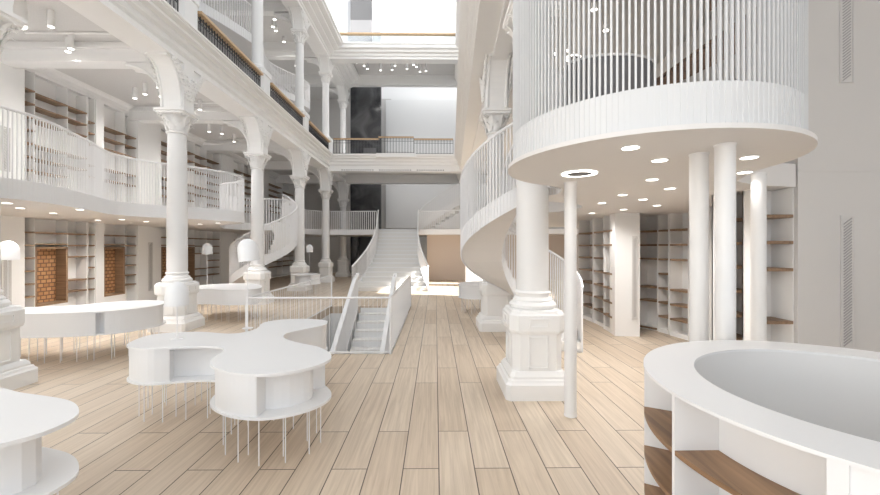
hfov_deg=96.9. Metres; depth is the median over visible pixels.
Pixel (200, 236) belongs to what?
bookcase
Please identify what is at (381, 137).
balustrade
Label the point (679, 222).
bookcase
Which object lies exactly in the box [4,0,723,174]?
ceiling
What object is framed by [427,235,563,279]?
wall
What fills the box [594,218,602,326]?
bookcase
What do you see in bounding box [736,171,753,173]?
recessed light
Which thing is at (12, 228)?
wall pier
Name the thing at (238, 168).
bookcase
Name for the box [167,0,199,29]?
column
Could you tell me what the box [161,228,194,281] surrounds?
bookcase
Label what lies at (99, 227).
wall pier
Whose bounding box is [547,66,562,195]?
railing
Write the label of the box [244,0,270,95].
column
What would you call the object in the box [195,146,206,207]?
bookcase
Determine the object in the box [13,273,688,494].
floor
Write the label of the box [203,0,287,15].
cross beam
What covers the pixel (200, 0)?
wall
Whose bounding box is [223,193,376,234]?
railing
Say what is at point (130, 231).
bookcase
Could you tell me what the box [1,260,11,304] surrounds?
wall vent
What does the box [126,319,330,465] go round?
display table
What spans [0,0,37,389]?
column
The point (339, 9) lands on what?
wall
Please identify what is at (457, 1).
trim
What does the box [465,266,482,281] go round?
wall
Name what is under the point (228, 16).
crown molding
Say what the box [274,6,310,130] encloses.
column
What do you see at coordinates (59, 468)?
shelf
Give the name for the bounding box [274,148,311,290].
column
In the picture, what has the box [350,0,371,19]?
panel
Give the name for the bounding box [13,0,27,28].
spotlight
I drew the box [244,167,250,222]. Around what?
bookcase
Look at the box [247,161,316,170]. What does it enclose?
cross beam
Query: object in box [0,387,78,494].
display table
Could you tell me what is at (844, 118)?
wall
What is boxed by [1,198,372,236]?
floor
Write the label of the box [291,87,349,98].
ceiling
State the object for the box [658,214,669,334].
bookcase
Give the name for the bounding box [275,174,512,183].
beam
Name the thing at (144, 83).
spotlight
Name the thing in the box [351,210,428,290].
staircase
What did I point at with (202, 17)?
balustrade
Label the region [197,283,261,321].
display table
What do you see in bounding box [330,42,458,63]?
trim
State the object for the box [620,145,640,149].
recessed light
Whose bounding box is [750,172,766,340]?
support pole
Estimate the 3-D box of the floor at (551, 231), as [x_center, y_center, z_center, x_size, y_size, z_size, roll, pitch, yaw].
[2.995,-0.785,21.236,8.120,0.250,5.200,0,0,-1]
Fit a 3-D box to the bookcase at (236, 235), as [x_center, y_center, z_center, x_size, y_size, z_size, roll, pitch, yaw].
[-9.324,0.520,17.783,0.304,2.360,0.900,0,0,-1]
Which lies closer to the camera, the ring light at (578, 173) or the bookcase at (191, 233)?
the ring light at (578, 173)
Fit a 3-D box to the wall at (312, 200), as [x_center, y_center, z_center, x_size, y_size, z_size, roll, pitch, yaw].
[-7.806,-4.175,26.462,9.000,11.750,0.300,0,0,-1]
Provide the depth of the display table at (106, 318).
5.89 m
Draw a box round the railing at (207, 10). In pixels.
[198,0,309,112]
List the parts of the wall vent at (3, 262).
plate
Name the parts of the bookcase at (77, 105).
panel, shelf, shelf, panel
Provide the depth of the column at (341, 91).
22.74 m
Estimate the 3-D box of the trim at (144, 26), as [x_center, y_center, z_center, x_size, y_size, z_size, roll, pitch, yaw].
[-5.486,-4.170,9.987,0.820,0.740,25.100,0,0,-1]
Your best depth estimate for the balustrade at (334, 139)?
19.00 m
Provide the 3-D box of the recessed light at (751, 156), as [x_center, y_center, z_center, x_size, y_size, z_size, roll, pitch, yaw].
[2.261,-0.657,2.854,0.126,0.006,0.126,0,0,-1]
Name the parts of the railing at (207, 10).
handrail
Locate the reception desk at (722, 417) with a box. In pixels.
[643,340,879,494]
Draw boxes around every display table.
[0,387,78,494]
[20,300,165,362]
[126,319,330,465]
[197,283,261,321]
[290,273,320,295]
[458,281,513,311]
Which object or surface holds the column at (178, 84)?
on the floor at (432, 415)
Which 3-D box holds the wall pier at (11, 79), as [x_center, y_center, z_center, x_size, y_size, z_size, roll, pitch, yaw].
[-9.230,-2.415,8.211,0.330,3.010,0.595,0,0,-1]
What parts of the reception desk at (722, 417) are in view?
panel, curved panel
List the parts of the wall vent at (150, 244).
plate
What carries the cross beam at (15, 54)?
attached to the ceiling at (118, 83)
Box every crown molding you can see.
[25,68,293,184]
[228,16,294,93]
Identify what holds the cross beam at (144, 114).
attached to the ceiling at (118, 83)
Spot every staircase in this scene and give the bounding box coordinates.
[229,194,297,282]
[330,273,396,353]
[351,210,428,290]
[460,122,583,352]
[656,0,745,85]
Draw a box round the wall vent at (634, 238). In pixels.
[632,236,637,318]
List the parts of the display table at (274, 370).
leg, leg, leg, curved panel, leg, leg, leg, leg, leg, curved panel, leg, panel, leg, leg, leg, leg, curved panel, leg, leg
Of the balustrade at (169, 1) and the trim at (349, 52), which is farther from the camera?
the trim at (349, 52)
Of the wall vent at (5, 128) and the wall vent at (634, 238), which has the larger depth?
the wall vent at (5, 128)
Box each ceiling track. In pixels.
[24,31,109,33]
[159,102,215,103]
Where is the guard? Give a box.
[245,275,410,353]
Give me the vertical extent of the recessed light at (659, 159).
0.006 m
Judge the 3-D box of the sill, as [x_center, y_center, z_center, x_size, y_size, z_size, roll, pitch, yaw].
[-2.119,-4.445,18.922,1.900,0.190,0.350,0,0,-1]
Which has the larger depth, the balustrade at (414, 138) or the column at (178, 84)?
the balustrade at (414, 138)
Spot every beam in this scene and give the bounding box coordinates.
[0,41,149,68]
[128,106,239,123]
[202,140,287,152]
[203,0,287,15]
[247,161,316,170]
[263,42,316,59]
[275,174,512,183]
[276,74,456,87]
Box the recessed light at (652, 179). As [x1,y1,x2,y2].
[645,178,658,180]
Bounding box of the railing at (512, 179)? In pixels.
[509,179,515,222]
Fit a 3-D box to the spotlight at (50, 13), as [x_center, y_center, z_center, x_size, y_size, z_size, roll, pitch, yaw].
[-6.916,-4.069,6.933,0.100,0.302,0.100,0,0,-1]
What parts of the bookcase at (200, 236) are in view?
panel, panel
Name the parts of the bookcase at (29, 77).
panel, shelf, shelf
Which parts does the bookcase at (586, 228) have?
panel, shelf, shelf, shelf, shelf, panel, panel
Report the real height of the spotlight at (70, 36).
0.302 m
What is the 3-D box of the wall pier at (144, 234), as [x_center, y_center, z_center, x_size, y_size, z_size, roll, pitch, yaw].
[-9.277,0.520,12.249,0.330,2.360,0.982,0,0,-1]
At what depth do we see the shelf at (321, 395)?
3.24 m
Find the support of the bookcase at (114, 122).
on the floor at (37, 210)
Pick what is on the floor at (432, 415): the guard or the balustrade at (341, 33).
the guard
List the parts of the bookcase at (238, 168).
panel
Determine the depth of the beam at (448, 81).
22.73 m
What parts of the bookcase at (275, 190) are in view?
panel, panel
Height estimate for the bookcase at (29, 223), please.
2.360 m
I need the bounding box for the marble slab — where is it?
[350,87,381,274]
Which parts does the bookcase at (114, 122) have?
panel, shelf, shelf, shelf, panel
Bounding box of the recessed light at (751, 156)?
[738,155,759,159]
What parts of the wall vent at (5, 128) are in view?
plate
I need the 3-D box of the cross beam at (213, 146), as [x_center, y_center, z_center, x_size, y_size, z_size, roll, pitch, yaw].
[-7.640,-4.020,15.543,3.480,0.400,0.440,0,0,-1]
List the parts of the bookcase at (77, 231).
panel, shelf, shelf, panel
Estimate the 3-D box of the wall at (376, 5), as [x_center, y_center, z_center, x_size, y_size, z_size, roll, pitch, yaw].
[1.582,-7.800,27.570,14.200,19.000,0.300,0,0,-1]
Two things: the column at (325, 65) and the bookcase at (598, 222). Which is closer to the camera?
the bookcase at (598, 222)
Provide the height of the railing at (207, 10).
1.252 m
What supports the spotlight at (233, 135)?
attached to the ceiling at (118, 83)
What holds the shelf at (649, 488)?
attached to the reception desk at (722, 417)
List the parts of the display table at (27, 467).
panel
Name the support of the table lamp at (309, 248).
on the display table at (301, 277)
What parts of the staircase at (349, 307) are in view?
handrail, handrail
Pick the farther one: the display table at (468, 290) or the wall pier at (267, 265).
the wall pier at (267, 265)
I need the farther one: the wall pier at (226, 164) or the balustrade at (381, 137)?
the balustrade at (381, 137)
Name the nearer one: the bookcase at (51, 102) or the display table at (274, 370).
the display table at (274, 370)
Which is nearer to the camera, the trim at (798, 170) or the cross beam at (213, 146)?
the trim at (798, 170)
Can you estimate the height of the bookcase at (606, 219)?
2.360 m
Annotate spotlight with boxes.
[47,9,54,28]
[65,36,70,52]
[68,34,73,49]
[133,87,136,98]
[143,82,146,94]
[198,99,201,110]
[207,124,210,131]
[220,125,223,133]
[232,134,235,141]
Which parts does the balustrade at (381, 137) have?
handrail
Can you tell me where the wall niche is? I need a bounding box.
[350,20,371,41]
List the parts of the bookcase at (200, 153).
panel, shelf, shelf, panel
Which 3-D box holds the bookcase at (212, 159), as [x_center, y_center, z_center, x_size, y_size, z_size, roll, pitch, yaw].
[-9.349,-2.415,15.823,0.304,3.010,0.927,0,0,-1]
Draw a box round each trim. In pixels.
[60,0,345,181]
[281,0,358,90]
[329,154,486,172]
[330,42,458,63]
[455,0,459,81]
[798,170,879,170]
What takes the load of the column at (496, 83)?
on the floor at (432, 415)
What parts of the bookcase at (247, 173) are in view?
panel, panel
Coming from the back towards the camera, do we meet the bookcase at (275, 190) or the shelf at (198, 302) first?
the bookcase at (275, 190)
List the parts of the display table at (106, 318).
curved panel, panel, curved panel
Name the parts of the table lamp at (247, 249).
lamp shade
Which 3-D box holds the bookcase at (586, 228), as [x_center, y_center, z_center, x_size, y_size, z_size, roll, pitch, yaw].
[3.571,0.520,9.204,0.304,2.360,0.703,0,0,-6]
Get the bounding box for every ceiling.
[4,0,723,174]
[230,16,454,74]
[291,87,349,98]
[508,122,817,226]
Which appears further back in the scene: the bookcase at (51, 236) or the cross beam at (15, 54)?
the bookcase at (51, 236)
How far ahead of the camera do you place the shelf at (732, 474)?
1.32 m
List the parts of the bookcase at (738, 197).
panel, panel, panel, shelf, shelf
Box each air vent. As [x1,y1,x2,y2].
[839,0,853,82]
[840,216,854,347]
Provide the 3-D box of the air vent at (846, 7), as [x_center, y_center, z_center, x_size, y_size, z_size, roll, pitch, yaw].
[4.426,-2.604,4.244,0.154,1.624,0.014,0,0,-1]
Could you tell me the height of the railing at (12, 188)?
1.212 m
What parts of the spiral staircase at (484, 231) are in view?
handrail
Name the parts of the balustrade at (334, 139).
handrail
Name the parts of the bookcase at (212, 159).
panel, shelf, panel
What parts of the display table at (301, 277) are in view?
panel, curved panel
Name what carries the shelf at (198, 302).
attached to the display table at (228, 293)
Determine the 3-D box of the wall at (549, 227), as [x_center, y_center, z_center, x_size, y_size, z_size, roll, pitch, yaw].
[7.367,-8.300,15.886,0.300,20.000,23.200,0,0,-1]
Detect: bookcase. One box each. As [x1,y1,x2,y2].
[24,68,34,181]
[24,217,34,306]
[35,79,67,187]
[35,219,67,306]
[68,93,86,193]
[68,221,86,305]
[87,96,94,195]
[87,222,94,303]
[104,108,124,201]
[104,224,124,301]
[125,117,135,202]
[125,225,135,300]
[161,131,194,206]
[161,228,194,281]
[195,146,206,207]
[195,230,206,284]
[207,153,218,208]
[207,231,219,283]
[234,162,243,180]
[234,233,243,242]
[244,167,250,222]
[269,177,281,222]
[269,236,281,277]
[282,184,292,205]
[282,250,292,275]
[579,218,593,321]
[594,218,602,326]
[603,216,611,331]
[640,215,657,330]
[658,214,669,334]
[670,211,688,340]
[709,207,711,339]
[712,194,741,339]
[742,187,793,342]
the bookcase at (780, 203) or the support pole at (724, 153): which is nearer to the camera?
the support pole at (724, 153)
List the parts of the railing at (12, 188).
handrail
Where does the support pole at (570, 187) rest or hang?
on the floor at (432, 415)
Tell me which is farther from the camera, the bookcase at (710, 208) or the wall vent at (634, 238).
the wall vent at (634, 238)
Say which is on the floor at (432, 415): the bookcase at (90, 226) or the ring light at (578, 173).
the bookcase at (90, 226)
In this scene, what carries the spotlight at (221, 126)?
attached to the ceiling at (118, 83)
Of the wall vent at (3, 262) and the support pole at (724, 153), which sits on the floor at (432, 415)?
the support pole at (724, 153)
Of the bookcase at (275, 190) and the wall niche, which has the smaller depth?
the bookcase at (275, 190)
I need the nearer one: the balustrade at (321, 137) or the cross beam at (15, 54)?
the cross beam at (15, 54)
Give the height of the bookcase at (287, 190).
3.010 m
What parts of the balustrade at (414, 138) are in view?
handrail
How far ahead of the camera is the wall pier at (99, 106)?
10.44 m
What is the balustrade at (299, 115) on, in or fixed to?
on the trim at (144, 26)
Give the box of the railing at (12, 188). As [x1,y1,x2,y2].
[0,105,244,225]
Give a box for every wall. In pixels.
[35,0,287,184]
[304,99,391,272]
[321,313,407,351]
[325,0,349,41]
[372,1,459,260]
[381,1,456,99]
[386,100,513,227]
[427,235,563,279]
[455,0,512,181]
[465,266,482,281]
[549,227,578,272]
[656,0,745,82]
[774,0,879,351]
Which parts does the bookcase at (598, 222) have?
shelf, shelf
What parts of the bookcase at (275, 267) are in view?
panel, panel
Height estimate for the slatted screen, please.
2.929 m
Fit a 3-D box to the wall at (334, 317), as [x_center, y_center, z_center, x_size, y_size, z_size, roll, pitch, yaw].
[-1.961,3.550,8.753,2.620,3.300,5.350,0,0,-1]
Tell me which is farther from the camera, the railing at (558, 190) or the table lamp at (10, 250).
the table lamp at (10, 250)
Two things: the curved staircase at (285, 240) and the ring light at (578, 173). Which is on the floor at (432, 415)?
the curved staircase at (285, 240)
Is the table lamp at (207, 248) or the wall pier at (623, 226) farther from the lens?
the table lamp at (207, 248)
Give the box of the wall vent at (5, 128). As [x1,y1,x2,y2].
[0,125,10,171]
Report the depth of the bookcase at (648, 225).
8.28 m
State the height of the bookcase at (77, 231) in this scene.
2.360 m
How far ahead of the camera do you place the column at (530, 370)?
4.48 m
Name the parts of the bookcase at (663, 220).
panel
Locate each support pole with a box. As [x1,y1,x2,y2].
[564,181,576,417]
[689,152,709,341]
[713,142,736,339]
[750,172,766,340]
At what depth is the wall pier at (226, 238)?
16.58 m
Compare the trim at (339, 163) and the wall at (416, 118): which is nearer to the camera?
the trim at (339, 163)
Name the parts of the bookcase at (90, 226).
panel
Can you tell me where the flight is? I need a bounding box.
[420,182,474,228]
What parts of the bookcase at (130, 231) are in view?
panel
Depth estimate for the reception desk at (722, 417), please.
1.55 m
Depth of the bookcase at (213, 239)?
16.27 m
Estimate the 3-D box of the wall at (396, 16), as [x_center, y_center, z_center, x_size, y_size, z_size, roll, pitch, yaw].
[1.801,-13.500,27.223,11.770,7.200,0.200,0,0,-1]
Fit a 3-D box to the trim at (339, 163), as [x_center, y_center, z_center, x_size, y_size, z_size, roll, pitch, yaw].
[-1.632,-4.135,19.242,8.020,0.810,0.720,0,0,-1]
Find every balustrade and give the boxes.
[166,0,178,11]
[198,11,262,84]
[270,83,304,125]
[309,121,329,149]
[333,138,377,153]
[339,32,454,35]
[378,136,413,152]
[414,138,452,153]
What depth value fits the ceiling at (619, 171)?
3.10 m
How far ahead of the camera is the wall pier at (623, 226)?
7.47 m
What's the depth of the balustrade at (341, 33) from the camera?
19.35 m
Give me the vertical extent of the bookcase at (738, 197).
2.360 m
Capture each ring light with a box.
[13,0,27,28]
[562,170,596,176]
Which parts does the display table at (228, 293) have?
curved panel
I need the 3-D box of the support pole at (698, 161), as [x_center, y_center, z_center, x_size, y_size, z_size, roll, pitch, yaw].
[1.827,0.520,2.751,0.124,2.360,0.124,0,0,-1]
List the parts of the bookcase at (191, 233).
panel, panel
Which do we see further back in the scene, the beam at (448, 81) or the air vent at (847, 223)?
the beam at (448, 81)
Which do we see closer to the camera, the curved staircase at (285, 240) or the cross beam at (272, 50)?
the curved staircase at (285, 240)
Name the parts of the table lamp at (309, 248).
lamp shade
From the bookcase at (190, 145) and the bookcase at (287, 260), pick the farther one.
the bookcase at (287, 260)
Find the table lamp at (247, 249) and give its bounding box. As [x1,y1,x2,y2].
[237,239,259,328]
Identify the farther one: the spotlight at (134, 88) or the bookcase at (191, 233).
the bookcase at (191, 233)
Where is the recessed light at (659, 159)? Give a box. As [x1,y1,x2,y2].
[650,158,668,161]
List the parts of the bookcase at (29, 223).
panel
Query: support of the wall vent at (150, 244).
attached to the wall pier at (144, 234)
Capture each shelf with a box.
[12,447,78,494]
[20,320,165,337]
[126,346,330,420]
[197,300,261,304]
[644,406,671,452]
[644,445,671,494]
[644,483,665,494]
[675,450,800,494]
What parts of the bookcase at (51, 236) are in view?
panel, shelf, shelf, panel, panel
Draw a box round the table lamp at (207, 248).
[202,243,212,285]
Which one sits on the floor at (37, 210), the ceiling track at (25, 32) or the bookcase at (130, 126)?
the bookcase at (130, 126)
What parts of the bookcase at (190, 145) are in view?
panel, shelf, shelf, panel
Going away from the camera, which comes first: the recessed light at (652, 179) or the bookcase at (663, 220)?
the recessed light at (652, 179)
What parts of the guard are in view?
post, handrail, handrail, rail, post, handrail, rail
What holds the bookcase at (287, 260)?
on the floor at (432, 415)
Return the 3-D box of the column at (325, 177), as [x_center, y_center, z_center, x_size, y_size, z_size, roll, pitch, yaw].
[-5.934,-1.072,19.253,1.344,5.544,1.270,0,0,-1]
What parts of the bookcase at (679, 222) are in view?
panel, shelf, shelf, shelf, shelf, shelf, shelf, panel, panel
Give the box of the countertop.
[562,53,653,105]
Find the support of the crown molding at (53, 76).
attached to the wall at (200, 0)
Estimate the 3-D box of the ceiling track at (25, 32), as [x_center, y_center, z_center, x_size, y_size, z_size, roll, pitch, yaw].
[-7.037,-4.190,6.269,2.072,0.038,2.744,0,0,-1]
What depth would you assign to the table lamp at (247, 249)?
4.53 m
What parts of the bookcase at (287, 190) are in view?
panel, panel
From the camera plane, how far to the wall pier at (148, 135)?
12.19 m
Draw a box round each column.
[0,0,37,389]
[125,52,205,331]
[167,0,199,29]
[223,116,274,304]
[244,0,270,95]
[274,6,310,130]
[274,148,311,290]
[305,54,333,152]
[307,168,334,282]
[329,86,349,153]
[332,181,350,276]
[476,53,512,331]
[496,0,563,400]
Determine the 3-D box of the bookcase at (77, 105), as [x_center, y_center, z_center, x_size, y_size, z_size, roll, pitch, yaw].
[-9.280,-2.415,9.825,0.304,3.010,0.550,0,0,-1]
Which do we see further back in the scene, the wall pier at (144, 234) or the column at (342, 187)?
the column at (342, 187)
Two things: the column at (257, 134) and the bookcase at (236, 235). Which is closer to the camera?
the column at (257, 134)
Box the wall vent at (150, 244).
[148,242,152,290]
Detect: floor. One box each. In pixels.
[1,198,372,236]
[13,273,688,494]
[198,15,308,112]
[421,229,578,236]
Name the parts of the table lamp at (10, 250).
lamp shade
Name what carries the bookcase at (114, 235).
on the floor at (432, 415)
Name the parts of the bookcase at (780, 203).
panel, panel, shelf, shelf, shelf, shelf, panel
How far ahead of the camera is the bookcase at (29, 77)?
8.73 m
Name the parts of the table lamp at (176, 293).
lamp shade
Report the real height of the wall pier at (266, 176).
3.010 m
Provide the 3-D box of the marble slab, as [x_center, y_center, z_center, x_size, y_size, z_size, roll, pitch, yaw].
[-4.542,-4.100,23.974,1.861,11.600,0.250,0,0,-1]
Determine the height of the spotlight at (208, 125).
0.302 m
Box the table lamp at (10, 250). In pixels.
[1,241,19,298]
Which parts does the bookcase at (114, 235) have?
panel, shelf, panel, panel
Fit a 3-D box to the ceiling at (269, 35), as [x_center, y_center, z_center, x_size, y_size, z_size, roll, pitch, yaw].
[-3.538,-10.175,11.910,12.000,0.250,28.900,0,0,-1]
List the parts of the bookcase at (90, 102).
panel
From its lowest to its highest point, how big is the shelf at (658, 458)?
0.018 m
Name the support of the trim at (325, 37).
on the column at (341, 91)
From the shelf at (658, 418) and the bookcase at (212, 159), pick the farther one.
the bookcase at (212, 159)
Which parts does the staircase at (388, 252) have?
handrail, handrail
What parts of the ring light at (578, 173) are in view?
plate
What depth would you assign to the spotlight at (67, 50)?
7.78 m
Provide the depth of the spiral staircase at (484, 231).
6.30 m
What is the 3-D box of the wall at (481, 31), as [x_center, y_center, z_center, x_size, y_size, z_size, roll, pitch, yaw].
[1.028,-4.130,9.412,1.179,0.820,26.869,0,0,2]
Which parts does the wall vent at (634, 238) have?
plate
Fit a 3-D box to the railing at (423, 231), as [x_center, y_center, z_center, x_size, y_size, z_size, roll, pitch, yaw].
[1.869,-1.256,19.182,5.921,1.212,0.226,0,0,10]
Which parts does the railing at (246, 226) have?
handrail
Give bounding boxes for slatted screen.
[513,0,807,159]
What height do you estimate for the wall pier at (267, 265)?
2.360 m
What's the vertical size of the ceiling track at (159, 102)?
0.038 m
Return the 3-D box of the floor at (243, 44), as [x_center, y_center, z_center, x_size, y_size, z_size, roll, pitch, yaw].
[-7.830,-6.975,11.410,3.205,0.250,19.000,0,0,-1]
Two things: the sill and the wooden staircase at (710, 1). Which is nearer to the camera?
the wooden staircase at (710, 1)
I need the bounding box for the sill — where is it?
[376,153,415,157]
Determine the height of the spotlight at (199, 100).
0.302 m
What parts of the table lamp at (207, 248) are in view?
lamp shade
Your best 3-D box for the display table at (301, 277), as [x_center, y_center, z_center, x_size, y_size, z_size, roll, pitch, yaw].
[-4.835,1.328,14.021,0.934,0.744,0.993,0,0,42]
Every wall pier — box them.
[0,62,23,179]
[0,216,23,306]
[95,99,103,197]
[95,223,103,302]
[136,121,160,204]
[136,226,160,300]
[219,154,233,194]
[219,232,233,283]
[264,173,268,222]
[265,235,268,270]
[610,213,639,336]
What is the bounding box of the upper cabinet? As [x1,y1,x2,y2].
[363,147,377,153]
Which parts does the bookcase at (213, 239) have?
panel, panel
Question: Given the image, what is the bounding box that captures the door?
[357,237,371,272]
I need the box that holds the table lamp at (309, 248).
[306,245,312,273]
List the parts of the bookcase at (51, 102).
panel, shelf, shelf, shelf, shelf, shelf, shelf, panel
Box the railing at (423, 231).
[419,210,515,234]
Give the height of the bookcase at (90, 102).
3.010 m
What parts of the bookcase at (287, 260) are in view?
panel, panel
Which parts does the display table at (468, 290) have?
curved panel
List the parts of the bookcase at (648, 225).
panel, shelf, shelf, shelf, shelf, shelf, shelf, panel, panel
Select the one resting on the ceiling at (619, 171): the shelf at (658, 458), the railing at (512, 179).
the railing at (512, 179)
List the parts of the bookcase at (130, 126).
panel, shelf, shelf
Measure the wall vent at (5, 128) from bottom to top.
0.924 m

